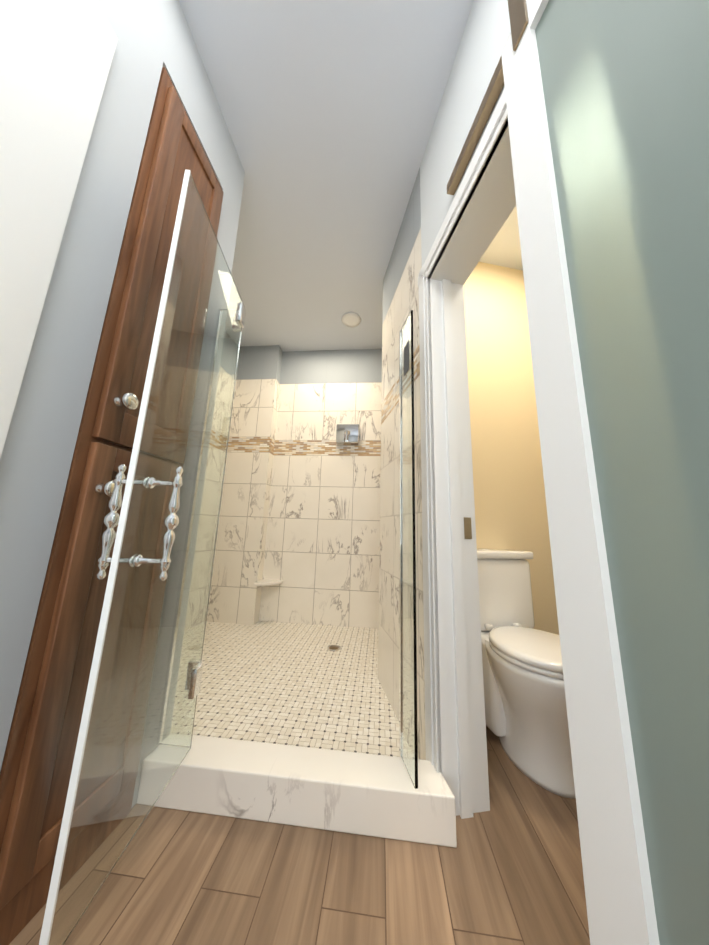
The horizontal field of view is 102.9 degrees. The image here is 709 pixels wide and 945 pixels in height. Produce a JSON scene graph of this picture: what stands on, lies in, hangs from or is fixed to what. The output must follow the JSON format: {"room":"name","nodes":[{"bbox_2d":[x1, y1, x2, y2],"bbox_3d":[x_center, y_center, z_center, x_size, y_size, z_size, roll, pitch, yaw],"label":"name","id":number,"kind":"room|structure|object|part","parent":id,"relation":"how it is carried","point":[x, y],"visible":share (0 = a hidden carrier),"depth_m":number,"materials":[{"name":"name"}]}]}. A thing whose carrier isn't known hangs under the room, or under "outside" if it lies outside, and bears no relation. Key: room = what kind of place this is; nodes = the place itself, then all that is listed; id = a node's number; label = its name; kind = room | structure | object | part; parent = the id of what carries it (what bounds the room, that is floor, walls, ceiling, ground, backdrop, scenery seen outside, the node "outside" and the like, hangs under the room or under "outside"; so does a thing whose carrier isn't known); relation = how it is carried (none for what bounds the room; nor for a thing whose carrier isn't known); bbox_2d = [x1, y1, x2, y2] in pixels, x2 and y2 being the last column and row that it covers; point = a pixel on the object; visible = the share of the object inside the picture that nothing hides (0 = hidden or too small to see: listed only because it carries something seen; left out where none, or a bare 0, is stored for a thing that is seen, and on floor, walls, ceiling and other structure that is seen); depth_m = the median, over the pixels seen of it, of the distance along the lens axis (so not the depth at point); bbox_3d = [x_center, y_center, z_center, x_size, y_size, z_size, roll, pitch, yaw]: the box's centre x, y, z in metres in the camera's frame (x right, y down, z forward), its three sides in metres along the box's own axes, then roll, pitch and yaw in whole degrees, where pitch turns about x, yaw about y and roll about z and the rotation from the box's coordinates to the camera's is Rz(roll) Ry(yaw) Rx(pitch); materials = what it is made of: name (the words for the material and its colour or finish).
{"room":"bathroom","nodes":[
{"label":"bathroom","id":0,"kind":"room"},
{"bbox_2d":[0,0,230,770],"bbox_3d":[-0.868,-0.631,-0.441,0.120,2.770,3.254,1,-11,6],"label":"wall","id":1,"kind":"structure","parent":0,"point":[38,449],"depth_m":0.72,"materials":[{"name":"grey paint"}]},
{"bbox_2d":[0,0,117,457],"bbox_3d":[-0.719,-0.163,0.441,0.018,2.200,0.285,1,-11,6],"label":"door frame","id":2,"kind":"structure","parent":1,"relation":"attached to","point":[56,57],"depth_m":0.61,"materials":[{"name":"white paint"}]},
{"bbox_2d":[217,138,244,273],"bbox_3d":[-1.113,-0.305,1.259,0.930,2.770,0.146,1,-11,6],"label":"wall","id":3,"kind":"structure","parent":0,"point":[231,206],"depth_m":1.42,"materials":[{"name":"grey paint"}]},
{"bbox_2d":[206,345,277,624],"bbox_3d":[-1.080,0.005,2.831,0.459,2.770,0.112,1,-11,6],"label":"wall bump-out","id":4,"kind":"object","parent":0,"point":[233,580],"visible":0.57,"depth_m":2.74,"materials":[{"name":"tile"}]},
{"bbox_2d":[253,345,282,624],"bbox_3d":[-0.848,0.008,2.809,0.008,2.770,0.112,1,-11,6],"label":"tiled wall","id":5,"kind":"structure","parent":4,"relation":"attached to","point":[266,498],"depth_m":2.77,"materials":[{"name":"beige tile"}]},
{"bbox_2d":[9,621,589,944],"bbox_3d":[-0.228,1.044,0.673,6.000,0.072,6.200,1,-11,6],"label":"floor","id":6,"kind":"structure","parent":0,"point":[508,870],"depth_m":0.76,"materials":[{"name":"brown wood"}]},
{"bbox_2d":[0,67,223,944],"bbox_3d":[-0.897,-0.182,0.945,0.585,2.420,0.370,1,-11,6],"label":"tall cabinet","id":7,"kind":"object","parent":6,"relation":"on","point":[37,765],"visible":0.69,"depth_m":0.72,"materials":[{"name":"brown wood"}]},
{"bbox_3d":[-0.650,0.043,0.746,0.050,0.049,0.049,1,-11,6],"label":"knob","id":8,"kind":"part","parent":7,"relation":"part of","materials":[{"name":"silver metal"}]},
{"bbox_3d":[-0.643,-0.200,0.794,0.050,0.049,0.049,1,-11,6],"label":"knob","id":9,"kind":"part","parent":7,"relation":"part of","materials":[{"name":"silver metal"}]},
{"bbox_3d":[-0.667,-0.109,0.911,0.020,0.095,0.203,1,-11,6],"label":"door rail","id":10,"kind":"part","parent":7,"relation":"part of","materials":[{"name":"brown wood"}]},
{"bbox_3d":[-0.653,-0.709,1.029,0.012,1.132,0.207,1,-11,6],"label":"door panel","id":11,"kind":"part","parent":7,"relation":"part of","materials":[{"name":"brown wood"}]},
{"bbox_3d":[-0.630,-1.294,1.143,0.020,0.065,0.203,1,-11,6],"label":"door rail","id":12,"kind":"part","parent":7,"relation":"part of","materials":[{"name":"brown wood"}]},
{"bbox_2d":[154,735,456,847],"bbox_3d":[-0.196,1.008,0.918,0.990,0.120,0.130,1,-11,6],"label":"shower curb","id":13,"kind":"structure","parent":6,"relation":"on","point":[374,795],"depth_m":0.86,"materials":[{"name":"stone"}]},
{"bbox_2d":[399,310,417,788],"bbox_3d":[0.196,0.149,1.050,0.016,1.620,0.130,4,-11,-9],"label":"panel","id":14,"kind":"object","parent":13,"relation":"on","point":[408,743],"visible":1,"depth_m":1.01,"materials":[{"name":"clear glass"}]},
{"bbox_2d":[327,645,340,650],"bbox_3d":[-0.151,1.278,2.059,0.100,0.006,0.100,1,-11,6],"label":"shower drain","id":15,"kind":"object","parent":6,"relation":"on","point":[333,648],"visible":1,"depth_m":2.05,"materials":[{"name":"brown metal"}]},
{"bbox_2d":[477,548,575,798],"bbox_3d":[0.733,0.755,1.227,0.420,0.791,0.625,4,-11,-10],"label":"toilet","id":16,"kind":"object","parent":6,"relation":"on","point":[526,718],"visible":0.79,"depth_m":1.10,"materials":[{"name":"white ceramic"}]},
{"bbox_3d":[0.706,0.433,1.511,0.420,0.039,0.185,4,-11,-10],"label":"tank lid","id":17,"kind":"part","parent":16,"relation":"part of","materials":[{"name":"white ceramic"}]},
{"bbox_3d":[0.699,0.621,1.479,0.400,0.340,0.175,4,-11,-10],"label":"tank","id":18,"kind":"part","parent":16,"relation":"part of","materials":[{"name":"white ceramic"}]},
{"bbox_3d":[0.740,0.934,1.115,0.362,0.398,0.472,4,-11,-10],"label":"bowl","id":19,"kind":"part","parent":16,"relation":"part of","materials":[{"name":"white ceramic"}]},
{"bbox_3d":[0.751,0.700,1.141,0.370,0.028,0.416,4,-11,-10],"label":"lid","id":20,"kind":"part","parent":16,"relation":"part of","materials":[{"name":"white ceramic"}]},
{"bbox_2d":[179,0,522,351],"bbox_3d":[-0.141,-1.726,1.217,6.000,0.060,6.200,1,-11,6],"label":"ceiling","id":21,"kind":"structure","parent":0,"point":[329,109],"depth_m":1.41,"materials":[{"name":"white paint"}]},
{"bbox_2d":[342,312,360,326],"bbox_3d":[-0.029,-1.411,2.608,0.180,0.014,0.180,1,-11,6],"label":"recessed light","id":22,"kind":"object","parent":21,"relation":"in","point":[350,319],"visible":1,"depth_m":2.60,"materials":[{"name":"white paint"}]},
{"bbox_2d":[378,320,382,645],"bbox_3d":[0.259,-0.129,1.938,0.160,2.770,0.008,4,-11,-10],"label":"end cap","id":23,"kind":"object","parent":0,"point":[380,489],"visible":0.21,"depth_m":1.88,"materials":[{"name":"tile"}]},
{"bbox_2d":[420,0,510,265],"bbox_3d":[0.456,-0.338,0.840,0.160,2.770,0.838,4,-11,-10],"label":"wall","id":24,"kind":"structure","parent":0,"point":[485,36],"depth_m":1.08,"materials":[{"name":"white paint"}]},
{"bbox_2d":[463,262,558,634],"bbox_3d":[0.860,-0.137,1.801,0.978,2.770,0.100,4,-11,-10],"label":"wall","id":25,"kind":"structure","parent":0,"point":[509,498],"depth_m":1.79,"materials":[{"name":"beige paint"}]},
{"bbox_3d":[0.160,0.042,2.823,3.170,2.770,0.100,1,-11,6],"label":"wall","id":26,"kind":"structure","parent":0,"visible":0},
{"bbox_2d":[253,579,282,585],"bbox_3d":[-0.779,1.001,2.558,0.200,0.020,0.200,1,-11,6],"label":"corner shelf","id":27,"kind":"object","parent":26,"relation":"attached to","point":[264,582],"visible":1,"depth_m":2.53,"materials":[{"name":"stone"}]},
{"bbox_2d":[259,349,381,628],"bbox_3d":[0.140,0.031,2.772,2.900,2.770,0.008,1,-11,6],"label":"wall tile","id":28,"kind":"structure","parent":26,"relation":"attached to","point":[321,558],"depth_m":2.77,"materials":[{"name":"beige tile"}]},
{"bbox_2d":[336,424,359,443],"bbox_3d":[-0.069,-0.390,2.812,0.230,0.190,0.114,1,-11,6],"label":"valve","id":29,"kind":"object","parent":28,"relation":"attached to","point":[347,433],"visible":1,"depth_m":2.80,"materials":[{"name":"silver metal"}]},
{"bbox_3d":[-0.075,-0.368,2.757,0.016,0.085,0.015,1,-11,6],"label":"lever","id":30,"kind":"part","parent":29,"relation":"part of","materials":[{"name":"silver metal"}]},
{"bbox_3d":[0.332,-0.201,1.558,0.352,2.770,0.792,1,-11,6],"label":"wall","id":31,"kind":"structure","parent":0,"visible":0},
{"bbox_2d":[378,168,425,759],"bbox_3d":[0.246,-0.200,1.577,0.008,2.770,0.712,4,-11,-10],"label":"wall tile","id":32,"kind":"structure","parent":31,"relation":"attached to","point":[400,291],"depth_m":1.57,"materials":[{"name":"beige tile"}]},
{"bbox_2d":[442,279,472,818],"bbox_3d":[0.383,0.109,1.078,0.040,1.980,0.012,4,-11,-10],"label":"door frame","id":33,"kind":"object","parent":31,"relation":"attached to","point":[463,739],"visible":1,"depth_m":1.02,"materials":[{"name":"white paint"}]},
{"bbox_2d":[418,88,515,815],"bbox_3d":[0.442,-0.007,0.739,0.182,2.080,0.906,4,-11,-10],"label":"door frame","id":34,"kind":"structure","parent":31,"relation":"attached to","point":[480,779],"depth_m":1.03,"materials":[{"name":"white paint"}]},
{"bbox_2d":[463,517,471,538],"bbox_3d":[0.430,0.211,1.072,0.030,0.080,0.002,4,-11,-10],"label":"strike plate","id":35,"kind":"object","parent":31,"relation":"attached to","point":[467,529],"visible":1,"depth_m":1.07,"materials":[{"name":"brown metal"}]},
{"bbox_3d":[0.708,-0.605,-0.556,0.697,2.770,2.019,1,-11,6],"label":"wall","id":36,"kind":"structure","parent":0,"visible":0},
{"bbox_2d":[447,33,510,194],"bbox_3d":[0.565,-1.289,-0.022,0.028,0.040,2.280,4,-11,-10],"label":"track rail","id":37,"kind":"object","parent":36,"relation":"attached to","point":[491,95],"visible":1,"depth_m":0.90,"materials":[{"name":"brown metal"}]},
{"bbox_2d":[508,0,528,50],"bbox_3d":[0.380,-1.095,0.660,0.006,0.220,0.040,4,-11,-9],"label":"hanger","id":38,"kind":"object","parent":36,"relation":"hanging from","point":[518,16],"visible":1,"depth_m":0.65,"materials":[{"name":"brown metal"}]},
{"bbox_2d":[501,0,708,944],"bbox_3d":[0.436,-0.131,0.094,0.040,2.045,0.880,4,-11,-10],"label":"sliding door","id":39,"kind":"structure","parent":36,"relation":"in","point":[625,83],"depth_m":0.38,"materials":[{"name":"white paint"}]},
{"bbox_3d":[0.366,-0.057,0.481,0.040,2.045,0.080,4,-11,-10],"label":"sliding door lead stile","id":40,"kind":"part","parent":39,"relation":"part of","materials":[{"name":"white wood"}]},
{"bbox_3d":[-0.599,0.093,1.139,0.125,1.725,0.028,1,-11,6],"label":"glass","id":41,"kind":"object","parent":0,"visible":0},
{"bbox_2d":[49,173,245,944],"bbox_3d":[-0.514,0.041,0.876,0.028,1.720,0.500,3,-11,-4],"label":"door","id":42,"kind":"structure","parent":41,"relation":"attached to","point":[139,738],"depth_m":0.75,"materials":[{"name":"clear glass"}]},
{"bbox_2d":[97,464,125,579],"bbox_3d":[-0.570,0.111,0.664,0.031,0.270,0.031,1,-11,6],"label":"door handle","id":43,"kind":"object","parent":42,"relation":"attached to","point":[111,519],"visible":1,"depth_m":0.66,"materials":[{"name":"silver metal"}]},
{"bbox_2d":[39,170,190,944],"bbox_3d":[-0.495,-0.007,0.629,0.013,1.720,0.004,3,-11,-4],"label":"seal","id":44,"kind":"object","parent":42,"relation":"attached to","point":[67,816],"visible":1,"depth_m":0.57,"materials":[{"name":"white plastic"}]},
{"bbox_2d":[133,554,161,566],"bbox_3d":[-0.468,0.205,0.654,0.066,0.028,0.028,2,-21,-4],"label":"post","id":45,"kind":"object","parent":42,"relation":"attached to","point":[139,560],"visible":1,"depth_m":0.65,"materials":[{"name":"silver metal"}]},
{"bbox_2d":[147,477,172,488],"bbox_3d":[-0.462,0.026,0.689,0.066,0.028,0.028,2,-21,-4],"label":"post","id":46,"kind":"object","parent":42,"relation":"attached to","point":[152,482],"visible":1,"depth_m":0.68,"materials":[{"name":"silver metal"}]},
{"bbox_2d":[159,466,182,580],"bbox_3d":[-0.436,0.117,0.673,0.031,0.270,0.031,1,-11,6],"label":"door handle","id":47,"kind":"object","parent":42,"relation":"attached to","point":[171,521],"visible":1,"depth_m":0.66,"materials":[{"name":"silver metal"}]},
{"bbox_3d":[-0.550,0.717,0.972,0.028,0.090,0.050,3,-11,-4],"label":"glass door hinge","id":48,"kind":"part","parent":42,"relation":"part of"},
{"bbox_3d":[-0.506,-0.696,1.250,0.028,0.090,0.050,3,-11,-4],"label":"glass door hinge","id":49,"kind":"part","parent":42,"relation":"part of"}
]}

